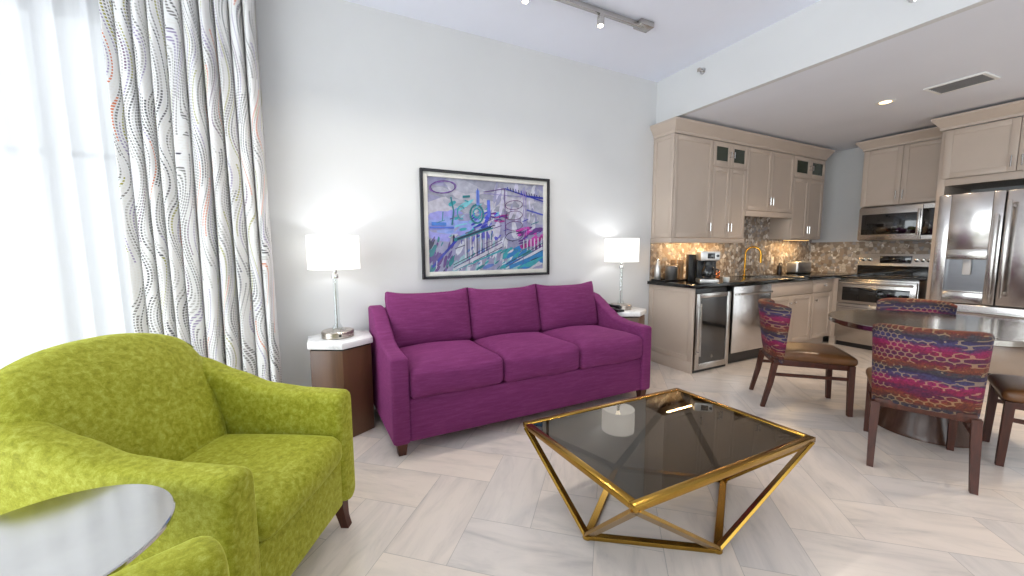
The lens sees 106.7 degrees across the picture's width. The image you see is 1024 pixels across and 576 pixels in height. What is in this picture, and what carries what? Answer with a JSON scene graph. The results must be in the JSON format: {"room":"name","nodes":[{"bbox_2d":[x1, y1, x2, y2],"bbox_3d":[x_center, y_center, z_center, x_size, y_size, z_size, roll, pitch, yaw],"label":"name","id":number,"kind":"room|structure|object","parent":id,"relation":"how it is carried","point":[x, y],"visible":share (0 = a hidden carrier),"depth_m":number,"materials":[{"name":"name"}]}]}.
{"room":"living room","nodes":[
{"label":"living room","id":0,"kind":"room"},
{"bbox_2d":[256,0,802,386],"bbox_3d":[0.478,-0.695,4.103,9.970,3.300,0.200,-3,6,-26],"label":"wall","id":1,"kind":"structure","parent":0,"point":[357,99],"depth_m":3.27,"materials":[{"name":"white paint"}]},
{"bbox_2d":[419,167,549,279],"bbox_3d":[-0.209,-0.590,3.631,1.314,0.968,0.040,-3,6,-26],"label":"framed picture","id":2,"kind":"object","parent":1,"relation":"attached to","point":[474,224],"visible":1,"depth_m":3.61,"materials":[{"name":"multicoloured paper"}]},
{"bbox_2d":[651,133,713,237],"bbox_3d":[2.044,-1.175,4.542,0.667,1.150,0.332,-3,6,-26],"label":"upper cabinet","id":3,"kind":"object","parent":1,"relation":"attached to","point":[682,164],"visible":0.98,"depth_m":4.42,"materials":[{"name":"beige paint"}]},
{"bbox_2d":[651,238,743,242],"bbox_3d":[2.334,-0.589,4.759,1.325,0.057,0.303,-3,6,-26],"label":"rail","id":4,"kind":"object","parent":3,"relation":"attached to","point":[653,240],"visible":1,"depth_m":4.55,"materials":[{"name":"beige paint"}]},
{"bbox_2d":[710,140,747,238],"bbox_3d":[2.638,-1.209,4.836,0.655,1.150,0.332,-3,6,-26],"label":"upper cabinet","id":5,"kind":"object","parent":1,"relation":"attached to","point":[730,161],"visible":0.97,"depth_m":4.71,"materials":[{"name":"beige paint"}]},
{"bbox_2d":[649,216,810,280],"bbox_3d":[3.259,-0.607,5.388,3.538,0.865,0.012,-3,6,-26],"label":"wall tile","id":6,"kind":"structure","parent":1,"relation":"attached to","point":[756,229],"depth_m":5.43,"materials":[{"name":"tile"}]},
{"bbox_2d":[745,147,794,218],"bbox_3d":[3.401,-1.393,5.202,1.050,0.865,0.332,-3,6,-26],"label":"upper cabinet","id":7,"kind":"object","parent":1,"relation":"attached to","point":[770,174],"visible":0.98,"depth_m":5.07,"materials":[{"name":"beige paint"}]},
{"bbox_2d":[769,156,825,239],"bbox_3d":[4.228,-1.297,5.626,0.790,1.150,0.332,-3,6,-26],"label":"upper cabinet","id":8,"kind":"object","parent":1,"relation":"attached to","point":[809,173],"visible":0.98,"depth_m":5.50,"materials":[{"name":"beige paint"}]},
{"bbox_2d":[650,116,834,160],"bbox_3d":[3.171,-1.882,5.017,3.307,0.143,0.366,-3,6,-26],"label":"crown molding","id":9,"kind":"structure","parent":8,"relation":"attached to","point":[676,124],"depth_m":4.62,"materials":[{"name":"beige paint"}]},
{"bbox_2d":[782,239,808,240],"bbox_3d":[4.232,-0.714,5.671,0.640,0.016,0.040,-3,6,-26],"label":"light","id":10,"kind":"object","parent":8,"relation":"attached to","point":[782,239],"visible":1,"depth_m":5.61,"materials":[{"name":"orange"}]},
{"bbox_2d":[344,0,819,81],"bbox_3d":[0.391,-1.993,0.003,6.300,0.100,6.800,-3,6,-26],"label":"ceiling","id":11,"kind":"structure","parent":0,"point":[684,33],"depth_m":3.28,"materials":[{"name":"white paint"}]},
{"bbox_2d":[522,0,653,32],"bbox_3d":[-0.077,-2.135,2.674,2.850,0.142,0.100,-3,6,-26],"label":"track light","id":12,"kind":"object","parent":11,"relation":"attached to","point":[643,25],"visible":1,"depth_m":3.08,"materials":[{"name":"metal"}]},
{"bbox_3d":[-2.768,-2.103,2.074,2.420,0.055,0.190,-3,6,-26],"label":"track","id":13,"kind":"object","parent":11,"relation":"attached to","visible":0},
{"bbox_2d":[0,0,133,368],"bbox_3d":[-3.114,-0.456,2.134,1.627,3.220,0.081,-3,6,-26],"label":"sheer curtain","id":14,"kind":"object","parent":13,"relation":"hanging from","point":[64,277],"visible":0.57,"depth_m":2.30,"materials":[{"name":"white fabric"}]},
{"bbox_2d":[98,0,281,382],"bbox_3d":[-2.065,-0.502,2.534,0.784,3.220,0.135,-3,6,-26],"label":"patterned curtain","id":15,"kind":"object","parent":13,"relation":"hanging from","point":[184,80],"visible":0.87,"depth_m":2.48,"materials":[{"name":"fabric"}]},
{"bbox_2d":[291,336,1023,575],"bbox_3d":[2.000,1.253,1.114,11.859,0.001,8.849,-3,6,-26],"label":"floor","id":16,"kind":"structure","parent":0,"point":[482,500],"depth_m":2.04,"materials":[{"name":"tile"}]},
{"bbox_2d":[0,484,175,575],"bbox_3d":[-1.061,0.935,0.867,0.494,0.720,0.494,-3,6,-26],"label":"table","id":17,"kind":"object","parent":16,"relation":"on","point":[100,531],"visible":0.98,"depth_m":0.90,"materials":[{"name":"silver metal"}]},
{"bbox_2d":[109,536,229,575],"bbox_3d":[-0.639,0.801,0.259,0.860,1.102,1.052,4,7,35],"label":"armchair","id":18,"kind":"object","parent":16,"relation":"on","point":[201,555],"visible":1,"depth_m":0.78,"materials":[{"name":"green fabric"}]},
{"bbox_2d":[0,333,354,575],"bbox_3d":[-1.273,0.713,1.544,0.983,1.030,0.804,0,6,2],"label":"armchair","id":19,"kind":"object","parent":16,"relation":"on","point":[250,463],"visible":0.93,"depth_m":1.40,"materials":[{"name":"green fabric"}]},
{"bbox_2d":[0,333,226,460],"bbox_3d":[-1.513,0.514,1.534,0.398,0.630,0.732,0,6,2],"label":"cushion","id":20,"kind":"object","parent":19,"relation":"on","point":[145,394],"depth_m":1.44,"materials":[{"name":"green fabric"}]},
{"bbox_2d":[181,434,341,541],"bbox_3d":[-1.110,0.766,1.542,0.658,0.158,0.554,0,6,2],"label":"seat cushion","id":21,"kind":"object","parent":19,"relation":"on","point":[287,470],"depth_m":1.53,"materials":[{"name":"green fabric"}]},
{"bbox_2d":[307,330,374,436],"bbox_3d":[-1.308,0.728,2.941,0.442,0.722,0.505,-3,6,-26],"label":"side table","id":22,"kind":"object","parent":16,"relation":"on","point":[346,363],"visible":0.73,"depth_m":2.78,"materials":[{"name":"brown wood"}]},
{"bbox_2d":[306,234,359,339],"bbox_3d":[-1.325,-0.016,2.860,0.356,0.775,0.356,-3,6,-26],"label":"table lamp","id":23,"kind":"object","parent":22,"relation":"on","point":[332,252],"visible":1,"depth_m":2.70,"materials":[{"name":"white fabric"}]},
{"bbox_2d":[331,270,338,277],"bbox_3d":[-1.326,-0.121,2.849,0.052,0.095,0.052,-3,6,-26],"label":"socket","id":24,"kind":"object","parent":23,"relation":"attached to","point":[334,275],"depth_m":2.84,"materials":[{"name":"silver metal"}]},
{"bbox_2d":[368,281,651,456],"bbox_3d":[0.048,0.520,3.319,2.327,1.044,0.912,-3,6,-26],"label":"sofa","id":25,"kind":"object","parent":16,"relation":"on","point":[445,362],"visible":1,"depth_m":3.04,"materials":[{"name":"purple fabric"}]},
{"bbox_2d":[385,288,471,347],"bbox_3d":[-0.694,0.248,3.207,0.687,0.472,0.275,-3,6,-26],"label":"cushion","id":26,"kind":"object","parent":25,"relation":"on","point":[414,319],"depth_m":3.10,"materials":[{"name":"purple fabric"}]},
{"bbox_2d":[399,340,502,398],"bbox_3d":[-0.515,0.579,2.924,0.708,0.254,0.702,-3,6,-26],"label":"seat cushion","id":27,"kind":"object","parent":25,"relation":"on","point":[434,369],"depth_m":2.67,"materials":[{"name":"purple fabric"}]},
{"bbox_2d":[466,284,539,339],"bbox_3d":[-0.079,0.214,3.512,0.699,0.472,0.275,-3,6,-26],"label":"cushion","id":28,"kind":"object","parent":25,"relation":"on","point":[491,312],"depth_m":3.39,"materials":[{"name":"purple fabric"}]},
{"bbox_2d":[473,332,578,382],"bbox_3d":[0.099,0.545,3.229,0.708,0.254,0.702,-3,6,-26],"label":"seat cushion","id":29,"kind":"object","parent":25,"relation":"on","point":[524,357],"depth_m":2.99,"materials":[{"name":"purple fabric"}]},
{"bbox_2d":[535,281,597,331],"bbox_3d":[0.535,0.180,3.817,0.687,0.472,0.275,-3,6,-26],"label":"cushion","id":30,"kind":"object","parent":25,"relation":"on","point":[558,306],"depth_m":3.69,"materials":[{"name":"purple fabric"}]},
{"bbox_2d":[540,325,641,368],"bbox_3d":[0.714,0.510,3.534,0.708,0.254,0.702,-3,6,-26],"label":"seat cushion","id":31,"kind":"object","parent":25,"relation":"on","point":[597,346],"depth_m":3.30,"materials":[{"name":"purple fabric"}]},
{"bbox_2d":[618,307,645,323],"bbox_3d":[1.211,0.587,4.191,0.442,0.722,0.505,-3,6,-26],"label":"side table","id":32,"kind":"object","parent":16,"relation":"on","point":[635,314],"visible":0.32,"depth_m":3.96,"materials":[{"name":"white stone"}]},
{"bbox_2d":[608,303,623,312],"bbox_3d":[1.081,0.205,4.004,0.100,0.077,0.203,-4,7,-34],"label":"telephone","id":33,"kind":"object","parent":32,"relation":"on","point":[617,308],"visible":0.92,"depth_m":3.94,"materials":[{"name":"black plastic"}]},
{"bbox_2d":[605,238,639,309],"bbox_3d":[1.184,-0.158,4.128,0.356,0.775,0.356,1,6,12],"label":"table lamp","id":34,"kind":"object","parent":32,"relation":"on","point":[621,250],"visible":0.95,"depth_m":3.96,"materials":[{"name":"white fabric"}]},
{"bbox_2d":[523,388,815,554],"bbox_3d":[0.798,0.958,2.039,1.242,0.423,0.842,-3,6,-26],"label":"coffee table","id":35,"kind":"object","parent":16,"relation":"on","point":[646,451],"visible":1,"depth_m":1.86,"materials":[{"name":"gold metal"}]},
{"bbox_2d":[648,284,695,373],"bbox_3d":[1.828,0.449,4.420,0.022,0.945,0.630,-3,6,-26],"label":"end panel","id":36,"kind":"object","parent":16,"relation":"on","point":[671,312],"visible":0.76,"depth_m":4.38,"materials":[{"name":"beige paint"}]},
{"bbox_2d":[692,286,730,372],"bbox_3d":[2.130,0.443,4.519,0.570,0.933,0.651,-3,6,-26],"label":"wine cooler","id":37,"kind":"object","parent":16,"relation":"on","point":[712,304],"visible":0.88,"depth_m":4.26,"materials":[{"name":"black metal"}]},
{"bbox_2d":[692,364,724,372],"bbox_3d":[2.241,0.913,4.352,0.566,0.030,0.030,-3,6,-26],"label":"grille","id":38,"kind":"object","parent":37,"relation":"attached to","point":[721,365],"depth_m":4.32,"materials":[{"name":"black plastic"}]},
{"bbox_2d":[725,283,772,362],"bbox_3d":[2.758,0.404,4.830,0.727,0.941,0.653,-3,6,-26],"label":"dishwasher","id":39,"kind":"object","parent":16,"relation":"on","point":[745,340],"visible":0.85,"depth_m":4.53,"materials":[{"name":"silver metal"}]},
{"bbox_2d":[768,280,813,342],"bbox_3d":[3.525,0.356,5.245,1.000,0.945,0.631,-3,6,-26],"label":"base cabinet","id":40,"kind":"object","parent":16,"relation":"on","point":[797,295],"visible":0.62,"depth_m":5.06,"materials":[{"name":"beige paint"}]},
{"bbox_2d":[647,272,856,288],"bbox_3d":[3.397,-0.048,5.138,3.586,0.200,0.667,-3,6,-26],"label":"countertop","id":41,"kind":"structure","parent":40,"relation":"on","point":[763,278],"depth_m":4.76,"materials":[{"name":"black stone"}]},
{"bbox_2d":[651,278,686,281],"bbox_3d":[1.926,-0.098,4.627,0.415,0.020,0.215,-3,6,-26],"label":"serving tray","id":42,"kind":"object","parent":41,"relation":"on","point":[661,280],"visible":0.57,"depth_m":4.52,"materials":[{"name":"black plastic"}]},
{"bbox_2d":[654,259,660,279],"bbox_3d":[1.756,-0.222,4.594,0.076,0.262,0.076,-3,6,-26],"label":"bottle","id":43,"kind":"object","parent":42,"relation":"on","point":[657,269],"visible":0.94,"depth_m":4.57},
{"bbox_2d":[665,265,677,279],"bbox_3d":[1.924,-0.185,4.603,0.156,0.186,0.155,-3,6,-26],"label":"ice bucket","id":44,"kind":"object","parent":42,"relation":"on","point":[671,271],"visible":0.83,"depth_m":4.55,"materials":[{"name":"metal"}]},
{"bbox_2d":[678,260,683,279],"bbox_3d":[2.074,-0.224,4.680,0.069,0.246,0.069,-3,6,-26],"label":"paper cups","id":45,"kind":"object","parent":42,"relation":"on","point":[680,262],"visible":0.98,"depth_m":4.66,"materials":[{"name":"brown paper"}]},
{"bbox_2d":[685,254,695,280],"bbox_3d":[2.154,-0.245,4.582,0.090,0.320,0.124,0,6,8],"label":"storage box","id":46,"kind":"object","parent":41,"relation":"on","point":[690,258],"visible":0.83,"depth_m":4.53,"materials":[{"name":"black plastic"}]},
{"bbox_2d":[695,251,719,282],"bbox_3d":[2.234,-0.240,4.350,0.200,0.355,0.244,1,6,13],"label":"coffee maker","id":47,"kind":"object","parent":41,"relation":"on","point":[706,269],"visible":1,"depth_m":4.27,"materials":[{"name":"plastic"}]},
{"bbox_2d":[704,261,712,264],"bbox_3d":[2.226,-0.279,4.314,0.100,0.040,0.100,1,6,13],"label":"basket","id":48,"kind":"object","parent":47,"relation":"on","point":[705,262],"depth_m":4.28,"materials":[{"name":"black plastic"}]},
{"bbox_2d":[723,277,729,281],"bbox_3d":[2.495,-0.099,4.429,0.080,0.055,0.072,1,6,11],"label":"mug","id":49,"kind":"object","parent":41,"relation":"on","point":[725,279],"visible":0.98,"depth_m":4.40,"materials":[{"name":"white ceramic"}]},
{"bbox_2d":[742,246,761,275],"bbox_3d":[3.328,-0.371,5.274,0.131,0.417,0.214,-3,6,-26],"label":"faucet","id":50,"kind":"object","parent":41,"relation":"on","point":[747,249],"visible":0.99,"depth_m":5.29,"materials":[{"name":"gold metal"}]},
{"bbox_2d":[746,275,787,278],"bbox_3d":[3.462,-0.050,5.180,0.700,0.196,0.380,-3,6,-26],"label":"sink basin","id":51,"kind":"object","parent":41,"relation":"in","point":[758,276],"depth_m":5.40,"materials":[{"name":"metal"}]},
{"bbox_2d":[776,262,781,273],"bbox_3d":[4.000,-0.295,5.690,0.064,0.176,0.075,-3,6,-26],"label":"soap dispenser","id":52,"kind":"object","parent":41,"relation":"on","point":[779,267],"visible":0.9,"depth_m":5.67,"materials":[{"name":"brown metal"}]},
{"bbox_2d":[786,261,810,273],"bbox_3d":[4.332,-0.307,5.736,0.355,0.187,0.170,-2,6,-20],"label":"toaster","id":53,"kind":"object","parent":41,"relation":"on","point":[793,267],"visible":1,"depth_m":5.66,"materials":[{"name":"metal"}]},
{"bbox_2d":[749,298,857,416],"bbox_3d":[2.543,0.569,3.369,0.656,0.905,0.496,2,6,21],"label":"dining chair","id":54,"kind":"object","parent":16,"relation":"on","point":[775,318],"visible":1,"depth_m":3.23,"materials":[{"name":"brown leather"}]},
{"bbox_2d":[804,279,832,343],"bbox_3d":[4.201,0.318,5.579,0.500,0.945,0.635,-3,6,-26],"label":"base cabinet","id":55,"kind":"object","parent":16,"relation":"on","point":[822,288],"visible":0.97,"depth_m":5.33,"materials":[{"name":"beige paint"}]},
{"bbox_2d":[828,278,839,343],"bbox_3d":[4.600,0.329,5.444,0.088,0.945,0.072,-3,6,-26],"label":"cabinet filler","id":56,"kind":"object","parent":16,"relation":"on","point":[832,340],"visible":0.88,"depth_m":5.43,"materials":[{"name":"beige paint"}]},
{"bbox_2d":[834,254,929,350],"bbox_3d":[5.010,0.186,5.143,0.688,1.285,0.800,-3,6,-26],"label":"range","id":57,"kind":"object","parent":16,"relation":"on","point":[879,276],"visible":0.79,"depth_m":5.13,"materials":[{"name":"metal"}]},
{"bbox_2d":[839,275,927,281],"bbox_3d":[5.009,-0.134,5.112,0.525,0.016,0.800,-3,6,-26],"label":"cooktop","id":58,"kind":"object","parent":57,"relation":"in","point":[868,278],"depth_m":5.07,"materials":[{"name":"black glass"}]},
{"bbox_2d":[876,298,957,314],"bbox_3d":[3.466,0.572,3.290,0.497,0.905,0.656,5,7,40],"label":"dining chair","id":59,"kind":"object","parent":16,"relation":"on","point":[899,304],"visible":0.08,"depth_m":3.44,"materials":[{"name":"fabric"}]},
{"bbox_2d":[828,310,1023,447],"bbox_3d":[3.115,0.660,2.851,1.204,0.820,1.204,-3,6,-26],"label":"dining table","id":60,"kind":"object","parent":16,"relation":"on","point":[916,426],"visible":0.47,"depth_m":2.76,"materials":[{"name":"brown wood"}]},
{"bbox_2d":[863,323,994,494],"bbox_3d":[2.620,0.660,2.455,0.497,0.905,0.656,5,8,41],"label":"dining chair","id":61,"kind":"object","parent":16,"relation":"on","point":[941,373],"visible":1,"depth_m":2.22,"materials":[{"name":"fabric"}]},
{"bbox_2d":[926,116,1023,299],"bbox_3d":[5.420,-0.401,4.079,0.868,2.660,1.100,-3,6,-26],"label":"refrigerator surround","id":62,"kind":"object","parent":16,"relation":"on","point":[987,155],"visible":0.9,"depth_m":4.06,"materials":[{"name":"beige paint"}]},
{"bbox_2d":[929,189,1023,375],"bbox_3d":[5.313,-0.036,4.075,0.972,1.935,0.935,-3,6,-26],"label":"refrigerator","id":63,"kind":"object","parent":16,"relation":"on","point":[978,267],"visible":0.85,"depth_m":3.94,"materials":[{"name":"metal"}]},
{"bbox_2d":[982,373,1023,466],"bbox_3d":[3.434,0.671,2.302,0.656,0.905,0.497,5,8,43],"label":"dining chair","id":64,"kind":"object","parent":16,"relation":"on","point":[1009,388],"visible":0.98,"depth_m":2.39,"materials":[{"name":"wood"}]},
{"bbox_2d":[656,0,993,123],"bbox_3d":[3.237,-1.917,1.438,0.060,0.570,6.800,-3,6,-26],"label":"wall","id":65,"kind":"structure","parent":0,"point":[824,31],"depth_m":3.14,"materials":[{"name":"white paint"}]},
{"bbox_2d":[697,67,705,73],"bbox_3d":[1.930,-2.224,3.894,0.066,0.064,0.064,-3,6,-26],"label":"sprinkler","id":66,"kind":"object","parent":65,"relation":"attached to","point":[702,71],"visible":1,"depth_m":3.89,"materials":[{"name":"silver metal"}]},
{"bbox_2d":[682,0,1023,151],"bbox_3d":[4.813,-1.782,2.242,3.460,0.120,6.800,-3,6,-26],"label":"ceiling","id":67,"kind":"structure","parent":0,"point":[829,105],"depth_m":3.50,"materials":[{"name":"paint"}]},
{"bbox_2d":[875,99,895,104],"bbox_3d":[3.767,-1.872,3.843,0.156,0.006,0.156,-3,6,-26],"label":"recessed light","id":68,"kind":"object","parent":67,"relation":"in","point":[888,101],"visible":1,"depth_m":3.84,"materials":[{"name":"white"}]},
{"bbox_2d":[923,71,1000,94],"bbox_3d":[4.017,-1.827,3.411,0.300,0.013,0.380,-3,6,-22],"label":"ceiling vent","id":69,"kind":"object","parent":67,"relation":"in","point":[983,77],"visible":1,"depth_m":3.39,"materials":[{"name":"white metal"}]},
{"bbox_2d":[811,116,1023,278],"bbox_3d":[6.435,-0.638,3.167,0.150,3.300,6.800,-3,6,-26],"label":"wall","id":70,"kind":"structure","parent":0,"point":[841,207],"depth_m":5.76,"materials":[{"name":"white paint"}]},
{"bbox_2d":[810,240,931,273],"bbox_3d":[5.206,-0.432,5.484,0.012,0.475,1.588,-3,6,-26],"label":"wall tile","id":71,"kind":"structure","parent":70,"relation":"attached to","point":[828,257],"depth_m":5.72,"materials":[{"name":"tile"}]},
{"bbox_2d":[860,138,941,207],"bbox_3d":[5.158,-1.460,4.962,0.448,0.745,0.800,-3,6,-26],"label":"upper cabinet","id":72,"kind":"object","parent":70,"relation":"attached to","point":[907,174],"visible":0.76,"depth_m":4.88,"materials":[{"name":"beige paint"}]},
{"bbox_2d":[857,202,935,240],"bbox_3d":[5.151,-0.856,5.020,0.450,0.450,0.785,-3,6,-26],"label":"microwave","id":73,"kind":"object","parent":72,"relation":"attached to","point":[910,221],"visible":0.87,"depth_m":4.93,"materials":[{"name":"metal"}]},
{"bbox_2d":[856,100,1023,151],"bbox_3d":[5.189,-1.834,4.338,0.900,0.138,2.025,-3,6,-26],"label":"crown molding","id":74,"kind":"structure","parent":70,"relation":"attached to","point":[1016,108],"depth_m":4.18,"materials":[{"name":"beige paint"}]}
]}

